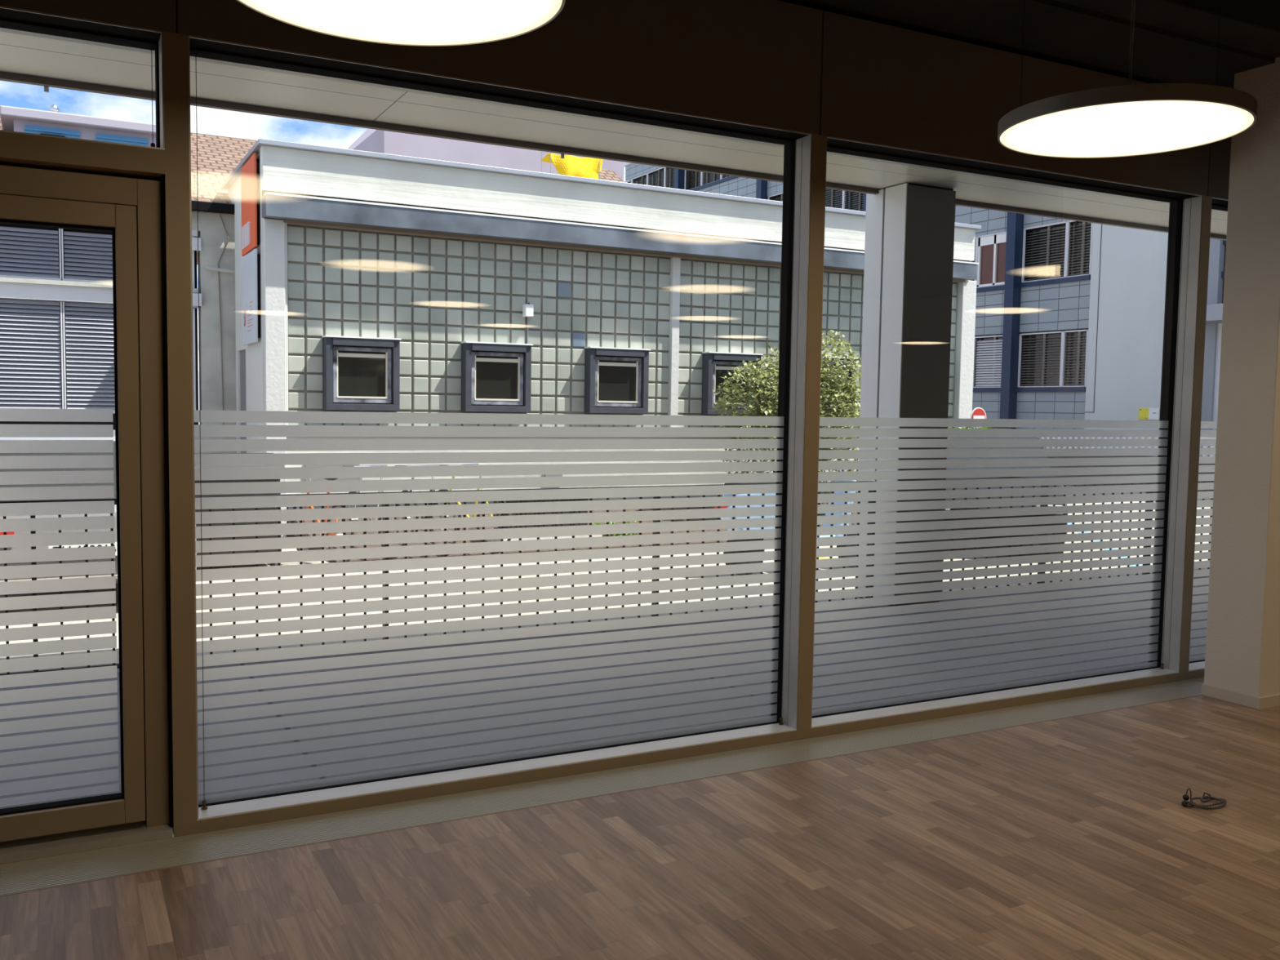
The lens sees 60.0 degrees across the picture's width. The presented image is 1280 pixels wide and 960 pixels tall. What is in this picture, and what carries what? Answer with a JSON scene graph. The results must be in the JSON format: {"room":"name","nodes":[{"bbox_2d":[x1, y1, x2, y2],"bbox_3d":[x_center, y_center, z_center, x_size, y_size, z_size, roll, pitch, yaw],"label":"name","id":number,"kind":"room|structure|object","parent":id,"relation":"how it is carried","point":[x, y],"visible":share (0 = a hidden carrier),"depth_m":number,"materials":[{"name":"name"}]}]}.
{"room":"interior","nodes":[
{"label":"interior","id":0,"kind":"room"},
{"bbox_2d":[0,0,1231,199],"bbox_3d":[3.000,-0.667,6.506,18.600,3.750,0.210,-1,4,-28],"label":"ceiling","id":1,"kind":"structure","parent":0,"point":[775,64],"depth_m":5.00,"materials":[{"name":"brown wood"}]},
{"bbox_2d":[0,131,164,180],"bbox_3d":[-2.714,-1.103,3.451,2.259,0.083,0.210,-1,4,-28],"label":"trim","id":2,"kind":"structure","parent":1,"relation":"attached to","point":[16,149],"depth_m":3.78,"materials":[{"name":"brown wood"}]},
{"bbox_2d":[0,5,164,150],"bbox_3d":[-2.710,-1.347,3.434,2.259,0.406,0.210,-1,4,-28],"label":"window","id":3,"kind":"structure","parent":1,"relation":"in","point":[11,18],"depth_m":3.85,"materials":[{"name":"metal"}]},
{"bbox_2d":[150,40,155,146],"bbox_3d":[-1.736,-1.365,3.942,0.022,0.392,0.022,-1,4,-28],"label":"cable","id":4,"kind":"object","parent":3,"relation":"attached to","point":[152,144],"visible":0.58,"depth_m":3.94,"materials":[{"name":"black metal"}]},
{"bbox_2d":[0,164,173,863],"bbox_3d":[-2.733,0.128,3.533,2.259,2.385,0.210,-1,4,-28],"label":"door","id":5,"kind":"structure","parent":1,"relation":"in","point":[132,210],"depth_m":3.93,"materials":[{"name":"brown wood"}]},
{"bbox_2d":[163,31,196,836],"bbox_3d":[-1.695,-0.136,4.062,0.079,2.874,0.210,-1,4,-28],"label":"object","id":6,"kind":"structure","parent":1,"relation":"attached to","point":[177,211],"depth_m":3.97,"materials":[{"name":"brown metal"}]},
{"bbox_2d":[196,730,797,833],"bbox_3d":[-0.486,1.249,4.807,2.705,0.047,0.210,-1,4,-28],"label":"window sill","id":7,"kind":"structure","parent":1,"relation":"attached to","point":[349,803],"depth_m":4.59,"materials":[{"name":"brown metal"}]},
{"bbox_2d":[187,35,812,820],"bbox_3d":[-0.464,-0.184,4.710,2.705,2.827,0.210,-1,4,-28],"label":"window","id":8,"kind":"structure","parent":1,"relation":"in","point":[248,801],"depth_m":4.69,"materials":[{"name":"glass"}]},
{"bbox_2d":[195,47,207,809],"bbox_3d":[-1.625,-0.160,4.092,0.022,2.813,0.022,-1,4,-28],"label":"cable","id":9,"kind":"object","parent":8,"relation":"attached to","point":[204,806],"visible":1,"depth_m":4.09,"materials":[{"name":"black metal"}]},
{"bbox_2d":[778,138,795,724],"bbox_3d":[0.712,-0.207,5.325,0.022,2.813,0.022,-1,4,-28],"label":"cable","id":10,"kind":"object","parent":8,"relation":"attached to","point":[780,718],"visible":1,"depth_m":5.33,"materials":[{"name":"black metal"}]},
{"bbox_2d":[0,0,1275,240],"bbox_3d":[-2.606,-2.134,4.859,60.000,0.976,3.732,-1,4,-28],"label":"canopy","id":11,"kind":"object","parent":1,"relation":"attached to","point":[1054,31],"visible":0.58,"depth_m":6.59,"materials":[{"name":"white"}]},
{"bbox_2d":[796,133,826,740],"bbox_3d":[0.767,-0.186,5.362,0.081,2.874,0.210,-1,4,-28],"label":"window mullion","id":12,"kind":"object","parent":1,"relation":"attached to","point":[818,147],"depth_m":5.26,"materials":[{"name":"brown metal"}]},
{"bbox_2d":[810,672,1179,737],"bbox_3d":[1.988,1.200,6.112,2.728,0.047,0.210,-1,4,-28],"label":"trim","id":13,"kind":"structure","parent":1,"relation":"attached to","point":[1011,702],"depth_m":5.92,"materials":[{"name":"brown metal"}]},
{"bbox_2d":[810,136,1202,728],"bbox_3d":[2.010,-0.234,6.015,2.728,2.827,0.210,-1,4,-28],"label":"window","id":14,"kind":"structure","parent":1,"relation":"in","point":[1192,218],"depth_m":6.10,"materials":[{"name":"glass"}]},
{"bbox_2d":[1160,204,1184,669],"bbox_3d":[3.195,-0.256,6.635,0.022,2.813,0.022,-1,4,-28],"label":"cable","id":15,"kind":"object","parent":14,"relation":"attached to","point":[1162,664],"visible":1,"depth_m":6.64,"materials":[{"name":"black metal"}]},
{"bbox_2d":[1179,195,1212,680],"bbox_3d":[3.251,-0.235,6.672,0.080,2.874,0.210,-1,4,-28],"label":"trim","id":16,"kind":"structure","parent":1,"relation":"attached to","point":[1206,200],"depth_m":6.58,"materials":[{"name":"brown metal"}]},
{"bbox_2d":[1187,669,1204,679],"bbox_3d":[4.533,1.149,7.455,2.868,0.047,0.210,-1,4,-28],"label":"trim","id":17,"kind":"structure","parent":1,"relation":"attached to","point":[1195,673],"depth_m":6.73,"materials":[{"name":"brown wood"}]},
{"bbox_2d":[1188,196,1228,671],"bbox_3d":[4.555,-0.285,7.358,2.868,2.827,0.210,-1,4,-28],"label":"window","id":18,"kind":"structure","parent":1,"relation":"in","point":[1197,662],"depth_m":6.88,"materials":[{"name":"glass"}]},
{"bbox_2d":[0,694,1279,959],"bbox_3d":[6.002,1.661,0.904,18.600,0.050,12.215,-1,4,-28],"label":"floor","id":19,"kind":"structure","parent":0,"point":[1073,837],"depth_m":3.80,"materials":[{"name":"brown wood"}]},
{"bbox_2d":[0,676,1204,896],"bbox_3d":[0.433,1.302,5.016,12.600,0.061,0.285,-1,4,-28],"label":"curb","id":20,"kind":"object","parent":19,"relation":"in","point":[80,867],"visible":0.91,"depth_m":4.52,"materials":[{"name":"silver metal"}]},
{"bbox_2d":[1181,788,1226,808],"bbox_3d":[2.315,1.305,4.543,0.200,0.060,0.118,-1,4,-28],"label":"cord","id":21,"kind":"object","parent":19,"relation":"on","point":[1185,797],"visible":1,"depth_m":4.53,"materials":[{"name":"grey plastic"}]},
{"bbox_2d":[1201,57,1279,709],"bbox_3d":[3.606,-0.638,6.208,0.646,3.750,0.346,-1,4,-28],"label":"column","id":22,"kind":"structure","parent":19,"relation":"on","point":[1242,655],"depth_m":6.07,"materials":[{"name":"beige paint"}]},
{"bbox_3d":[6.042,-2.208,0.681,19.000,0.200,12.700,-1,4,-28],"label":"ceiling","id":23,"kind":"structure","parent":0,"visible":0},
{"bbox_2d":[235,0,565,46],"bbox_3d":[-0.629,-1.806,2.817,0.890,1.095,0.890,-1,4,-28],"label":"pendant lamp","id":24,"kind":"object","parent":23,"relation":"hanging from","point":[421,23],"visible":1,"depth_m":3.06,"materials":[{"name":"grey plastic"}]},
{"bbox_2d":[997,0,1257,158],"bbox_3d":[1.823,-1.857,4.136,0.890,1.095,0.890,-1,4,-28],"label":"pendant lamp","id":25,"kind":"object","parent":23,"relation":"hanging from","point":[1148,118],"visible":1,"depth_m":4.03,"materials":[{"name":"grey plastic"}]},
{"bbox_2d":[1000,100,1253,157],"bbox_3d":[1.815,-1.313,4.173,0.874,0.001,0.874,-1,4,-28],"label":"diffuser","id":26,"kind":"object","parent":25,"relation":"attached to","point":[1150,126],"depth_m":4.13,"materials":[{"name":"white plastic"}]},
{"label":"outside","id":27,"kind":"structure","parent":0,"visible":0},
{"bbox_2d":[0,484,1210,673],"bbox_3d":[-7.905,-0.618,36.395,100.000,0.300,56.900,-1,4,-28],"label":"street","id":28,"kind":"structure","parent":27,"point":[116,604],"depth_m":10.45,"materials":[{"name":"grey asphalt"}]},
{"bbox_2d":[0,430,196,583],"bbox_3d":[-5.475,0.250,10.816,1.785,1.480,4.136,-1,4,-28],"label":"car","id":29,"kind":"object","parent":28,"relation":"on","point":[113,453],"visible":0.16,"depth_m":9.13,"materials":[{"name":"silver metal"}]},
{"bbox_2d":[0,531,14,534],"bbox_3d":[-5.143,0.422,8.778,0.320,0.180,0.090,-1,4,-28],"label":"tail light","id":30,"kind":"object","parent":29,"relation":"attached to","point":[10,532],"depth_m":8.80,"materials":[{"name":"red paint"}]},
{"bbox_2d":[0,104,257,453],"bbox_3d":[-14.454,-2.755,16.231,17.680,6.470,8.070,-1,4,-28],"label":"building","id":31,"kind":"structure","parent":28,"relation":"on","point":[57,351],"depth_m":15.71,"materials":[{"name":"grey paint"}]},
{"bbox_2d":[0,226,58,278],"bbox_3d":[-8.733,-3.126,15.074,1.450,0.653,0.036,-1,4,-28],"label":"blind","id":32,"kind":"object","parent":31,"relation":"hanging from","point":[6,273],"depth_m":15.24,"materials":[{"name":"grey metal"}]},
{"bbox_2d":[0,298,61,408],"bbox_3d":[-8.755,-1.730,15.168,1.450,1.493,0.036,-1,4,-28],"label":"blind","id":33,"kind":"object","parent":31,"relation":"hanging from","point":[54,388],"depth_m":15.33,"materials":[{"name":"grey metal"}]},
{"bbox_2d":[24,128,79,135],"bbox_3d":[-8.665,-4.868,16.345,0.720,0.550,0.030,-1,4,-28],"label":"shutter","id":34,"kind":"object","parent":31,"relation":"hanging from","point":[49,131],"depth_m":16.33,"materials":[{"name":"blue metal"}]},
{"bbox_2d":[48,104,59,112],"bbox_3d":[-8.859,-5.550,16.752,0.140,0.250,0.140,-1,4,-28],"label":"roof vent","id":35,"kind":"object","parent":31,"relation":"attached to","point":[53,108],"depth_m":16.70,"materials":[{"name":"silver metal"}]},
{"bbox_2d":[63,231,112,280],"bbox_3d":[-7.301,-3.155,15.830,1.650,0.653,0.036,-1,4,-28],"label":"blind","id":36,"kind":"object","parent":31,"relation":"hanging from","point":[74,277],"depth_m":15.58,"materials":[{"name":"grey metal"}]},
{"bbox_2d":[65,302,115,409],"bbox_3d":[-7.322,-1.758,15.924,1.650,1.493,0.036,-1,4,-28],"label":"blind","id":37,"kind":"object","parent":31,"relation":"hanging from","point":[98,390],"depth_m":15.68,"materials":[{"name":"grey metal"}]},
{"bbox_2d":[96,136,148,143],"bbox_3d":[-7.838,-4.885,16.782,0.710,0.550,0.030,-1,4,-28],"label":"shutter","id":38,"kind":"object","parent":31,"relation":"hanging from","point":[122,140],"depth_m":16.78,"materials":[{"name":"blue metal"}]},
{"bbox_2d":[194,453,284,569],"bbox_3d":[-4.359,0.332,11.791,0.960,1.220,0.934,-1,4,-28],"label":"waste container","id":39,"kind":"object","parent":28,"relation":"on","point":[220,466],"visible":0.14,"depth_m":11.44,"materials":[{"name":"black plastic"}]},
{"bbox_2d":[291,478,354,562],"bbox_3d":[-3.543,0.398,12.304,0.572,1.020,1.736,-2,5,-38],"label":"bicycle","id":40,"kind":"object","parent":28,"relation":"on","point":[329,479],"visible":0.12,"depth_m":12.13,"materials":[{"name":"black metal"}]},
{"bbox_2d":[342,464,404,558],"bbox_3d":[-3.108,0.346,12.870,0.572,1.020,1.736,-2,5,-38],"label":"bicycle","id":41,"kind":"object","parent":28,"relation":"on","point":[360,478],"visible":0.14,"depth_m":12.89,"materials":[{"name":"black metal"}]},
{"bbox_2d":[394,464,457,556],"bbox_3d":[-2.554,0.339,13.106,0.572,1.020,1.736,-2,5,-35],"label":"bicycle","id":42,"kind":"object","parent":28,"relation":"on","point":[412,477],"visible":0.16,"depth_m":13.02,"materials":[{"name":"black metal"}]},
{"bbox_2d":[429,463,512,553],"bbox_3d":[-2.073,0.326,13.416,0.572,1.020,1.736,-3,5,-44],"label":"bicycle","id":43,"kind":"object","parent":28,"relation":"on","point":[453,477],"visible":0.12,"depth_m":13.38,"materials":[{"name":"black metal"}]},
{"bbox_2d":[346,128,623,181],"bbox_3d":[-5.724,-6.490,34.781,7.040,11.700,9.000,-1,4,-28],"label":"building","id":44,"kind":"structure","parent":28,"relation":"on","point":[374,140],"depth_m":30.11,"materials":[{"name":"white paint"}]},
{"bbox_2d":[480,498,602,542],"bbox_3d":[-1.232,0.525,13.876,1.350,0.650,0.700,-1,4,-28],"label":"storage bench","id":45,"kind":"object","parent":28,"relation":"on","point":[563,500],"visible":0.19,"depth_m":13.66,"materials":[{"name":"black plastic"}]},
{"bbox_2d":[292,502,857,562],"bbox_3d":[1.104,0.623,15.936,11.400,0.350,2.440,-1,4,-28],"label":"planting bed","id":46,"kind":"object","parent":28,"relation":"on","point":[712,507],"depth_m":14.06,"materials":[{"name":"green plant"}]},
{"bbox_2d":[591,520,638,536],"bbox_3d":[-0.320,0.621,14.354,0.773,0.314,0.564,-1,4,-28],"label":"plant","id":47,"kind":"object","parent":46,"relation":"on","point":[611,522],"visible":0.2,"depth_m":14.33,"materials":[{"name":"green plant"}]},
{"bbox_2d":[712,329,862,504],"bbox_3d":[2.255,-0.812,16.409,2.733,2.898,1.445,-1,4,-26],"label":"shrub","id":48,"kind":"object","parent":46,"relation":"on","point":[843,393],"visible":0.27,"depth_m":16.23,"materials":[{"name":"green plant"}]},
{"bbox_2d":[221,138,981,537],"bbox_3d":[-0.140,-1.922,18.090,12.140,5.000,3.500,-1,4,-28],"label":"block building","id":49,"kind":"structure","parent":28,"relation":"on","point":[389,282],"depth_m":15.57,"materials":[{"name":"paint"}]},
{"bbox_2d":[240,152,260,256],"bbox_3d":[-5.134,-3.603,14.595,0.074,1.170,1.140,-1,4,-28],"label":"banner sign","id":50,"kind":"object","parent":49,"relation":"attached to","point":[250,171],"visible":1,"depth_m":14.38,"materials":[{"name":"orange"}]},
{"bbox_2d":[241,248,260,345],"bbox_3d":[-5.153,-2.401,14.676,0.074,1.180,1.140,-1,4,-28],"label":"info sign","id":51,"kind":"object","parent":49,"relation":"attached to","point":[251,263],"visible":1,"depth_m":14.46,"materials":[{"name":"grey"}]},
{"bbox_2d":[247,301,253,331],"bbox_3d":[-5.126,-2.148,14.562,0.003,0.372,0.400,-1,4,-28],"label":"print","id":52,"kind":"object","parent":51,"relation":"attached to","point":[250,304],"depth_m":14.56,"materials":[{"name":"pink"}]},
{"bbox_2d":[305,464,359,480],"bbox_3d":[-4.027,-0.097,14.510,0.700,0.320,0.030,-1,4,-28],"label":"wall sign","id":53,"kind":"object","parent":49,"relation":"attached to","point":[306,465],"visible":0.02,"depth_m":14.47,"materials":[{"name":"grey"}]},
{"bbox_2d":[522,302,533,426],"bbox_3d":[-1.599,-1.598,15.744,0.120,1.825,0.120,-1,4,-28],"label":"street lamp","id":54,"kind":"object","parent":49,"relation":"on","point":[527,309],"visible":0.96,"depth_m":15.65,"materials":[{"name":"white metal"}]},
{"bbox_2d":[544,474,562,476],"bbox_3d":[-1.248,-0.068,15.983,0.270,0.250,0.030,-1,4,-28],"label":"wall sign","id":55,"kind":"object","parent":49,"relation":"attached to","point":[545,475],"visible":0.29,"depth_m":15.97,"materials":[{"name":"grey"}]},
{"bbox_2d":[540,151,603,179],"bbox_3d":[-1.127,-4.878,18.598,1.148,1.200,0.130,-1,4,-27],"label":"shade","id":56,"kind":"object","parent":49,"relation":"on","point":[571,166],"visible":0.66,"depth_m":18.59,"materials":[{"name":"yellow fabric"}]},
{"bbox_2d":[599,168,624,182],"bbox_3d":[-0.833,-3.917,27.472,0.860,7.700,1.200,-1,4,-28],"label":"tiled roof","id":57,"kind":"structure","parent":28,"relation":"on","point":[606,175],"depth_m":27.50,"materials":[{"name":"tile"}]},
{"bbox_2d":[714,469,857,575],"bbox_3d":[1.739,0.414,12.152,2.080,1.196,0.600,-1,4,-28],"label":"scooter","id":58,"kind":"object","parent":28,"relation":"on","point":[840,470],"visible":0.09,"depth_m":11.80,"materials":[{"name":"blue metal"}]},
{"bbox_2d":[714,506,727,508],"bbox_3d":[0.848,0.280,11.670,0.060,0.100,0.160,-1,4,-28],"label":"light","id":59,"kind":"object","parent":58,"relation":"attached to","point":[715,507],"depth_m":11.61,"materials":[{"name":"red paint"}]},
{"bbox_2d":[623,162,1226,456],"bbox_3d":[10.781,-7.594,40.471,8.900,13.650,37.780,-1,4,-28],"label":"office building","id":60,"kind":"structure","parent":28,"relation":"on","point":[1069,324],"depth_m":31.03,"materials":[{"name":"blue metal"}]},
{"bbox_2d":[650,169,666,185],"bbox_3d":[0.816,-13.729,51.732,0.070,1.277,1.600,-1,4,-28],"label":"blind","id":61,"kind":"object","parent":60,"relation":"hanging from","point":[659,177],"depth_m":51.72,"materials":[{"name":"grey metal"}]},
{"bbox_2d":[825,188,842,208],"bbox_3d":[6.933,-10.095,40.276,0.070,1.355,1.600,-1,4,-28],"label":"blind","id":62,"kind":"object","parent":60,"relation":"hanging from","point":[833,197],"depth_m":40.24,"materials":[{"name":"grey metal"}]},
{"bbox_2d":[845,191,863,210],"bbox_3d":[7.670,-9.990,38.882,0.070,1.355,1.360,-1,4,-28],"label":"blind","id":63,"kind":"object","parent":60,"relation":"hanging from","point":[855,200],"depth_m":39.17,"materials":[{"name":"grey metal"}]},
{"bbox_2d":[974,339,1002,386],"bbox_3d":[10.656,-3.535,33.466,0.047,1.388,1.360,-1,4,-28],"label":"blind","id":64,"kind":"object","parent":60,"relation":"hanging from","point":[989,355],"depth_m":33.64,"materials":[{"name":"grey metal"}]},
{"bbox_2d":[1020,336,1061,385],"bbox_3d":[11.543,-3.408,31.791,0.070,1.355,1.480,-1,4,-28],"label":"blind","id":65,"kind":"object","parent":60,"relation":"hanging from","point":[1042,354],"depth_m":31.84,"materials":[{"name":"grey metal"}]},
{"bbox_2d":[1024,226,1066,280],"bbox_3d":[11.590,-6.441,31.586,0.070,1.355,1.480,-1,4,-28],"label":"blind","id":66,"kind":"object","parent":60,"relation":"hanging from","point":[1046,260],"depth_m":31.63,"materials":[{"name":"grey metal"}]},
{"bbox_2d":[1064,334,1086,384],"bbox_3d":[12.112,-3.327,30.715,0.070,1.355,0.760,-1,4,-28],"label":"blind","id":67,"kind":"object","parent":60,"relation":"hanging from","point":[1076,370],"depth_m":30.78,"materials":[{"name":"grey metal"}]},
{"bbox_2d":[1068,222,1091,275],"bbox_3d":[12.159,-6.360,30.510,0.070,1.355,0.760,-1,4,-28],"label":"blind","id":68,"kind":"object","parent":60,"relation":"hanging from","point":[1081,251],"depth_m":30.59,"materials":[{"name":"grey metal"}]},
{"bbox_2d":[1137,408,1159,419],"bbox_3d":[13.109,-1.702,28.530,0.033,0.290,0.600,-1,4,-28],"label":"wall plaque","id":69,"kind":"object","parent":60,"relation":"attached to","point":[1144,413],"visible":0.99,"depth_m":28.51,"materials":[{"name":"yellow paint"}]},
{"bbox_2d":[948,426,990,428],"bbox_3d":[5.655,-0.201,18.830,1.151,1.653,0.897,-1,4,-28],"label":"tree","id":70,"kind":"object","parent":28,"relation":"on","point":[949,427],"visible":0.02,"depth_m":18.62,"materials":[{"name":"green plant"}]},
{"bbox_2d":[970,407,986,428],"bbox_3d":[5.520,-0.240,18.206,0.340,1.905,0.072,-1,4,-28],"label":"no entry sign","id":71,"kind":"object","parent":28,"relation":"on","point":[978,412],"visible":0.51,"depth_m":18.12,"materials":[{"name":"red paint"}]},
{"bbox_2d":[971,426,1011,429],"bbox_3d":[6.931,-0.366,22.811,1.785,1.480,4.117,2,4,15],"label":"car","id":72,"kind":"object","parent":28,"relation":"on","point":[1003,428],"visible":0.02,"depth_m":22.64,"materials":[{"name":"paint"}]},
{"bbox_2d":[944,437,1067,554],"bbox_3d":[4.813,0.102,15.376,1.785,1.480,4.117,2,4,15],"label":"car","id":73,"kind":"object","parent":28,"relation":"on","point":[1042,447],"visible":0.06,"depth_m":13.90,"materials":[{"name":"black paint"}]},
{"bbox_2d":[1035,505,1062,514],"bbox_3d":[4.919,0.368,13.307,0.300,0.130,0.120,2,4,15],"label":"light","id":74,"kind":"object","parent":73,"relation":"attached to","point":[1036,505],"depth_m":13.26,"materials":[{"name":"white paint"}]},
{"bbox_2d":[1067,522,1142,566],"bbox_3d":[7.239,0.616,19.284,0.179,0.004,13.254,2,4,12],"label":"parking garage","id":75,"kind":"structure","parent":28,"relation":"on","point":[1069,523],"depth_m":14.64,"materials":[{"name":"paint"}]},
{"bbox_2d":[1047,455,1214,493],"bbox_3d":[10.804,-0.256,26.988,0.300,0.820,13.000,-1,4,-28],"label":"wall","id":76,"kind":"structure","parent":28,"relation":"on","point":[1109,456],"depth_m":26.11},
{"bbox_2d":[1039,437,1216,456],"bbox_3d":[11.496,-0.814,25.612,0.060,0.460,8.000,-1,4,-28],"label":"barrier","id":77,"kind":"object","parent":76,"relation":"on","point":[1047,447],"visible":0.02,"depth_m":26.22,"materials":[{"name":"white paint"}]},
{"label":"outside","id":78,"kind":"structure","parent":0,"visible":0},
{"bbox_2d":[0,576,1208,836],"bbox_3d":[-2.796,1.376,5.352,60.000,0.250,2.890,-1,4,-28],"label":"pavement","id":79,"kind":"structure","parent":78,"point":[117,708],"depth_m":6.47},
{"bbox_2d":[0,480,875,675],"bbox_3d":[-1.662,0.605,7.385,8.154,1.050,0.070,-1,4,-28],"label":"railing","id":80,"kind":"object","parent":79,"relation":"on","point":[859,491],"visible":0.04,"depth_m":7.48,"materials":[{"name":"black metal"}]},
{"bbox_2d":[854,182,955,606],"bbox_3d":[2.261,-0.703,9.480,0.530,3.500,0.510,-1,4,-28],"label":"pillar","id":81,"kind":"structure","parent":79,"relation":"on","point":[909,244],"depth_m":9.24,"materials":[{"name":"grey"}]},
{"bbox_2d":[942,472,1214,591],"bbox_3d":[5.620,0.459,11.227,6.824,1.050,0.070,-1,4,-28],"label":"railing","id":82,"kind":"object","parent":79,"relation":"on","point":[1000,487],"visible":0.02,"depth_m":10.32,"materials":[{"name":"black metal"}]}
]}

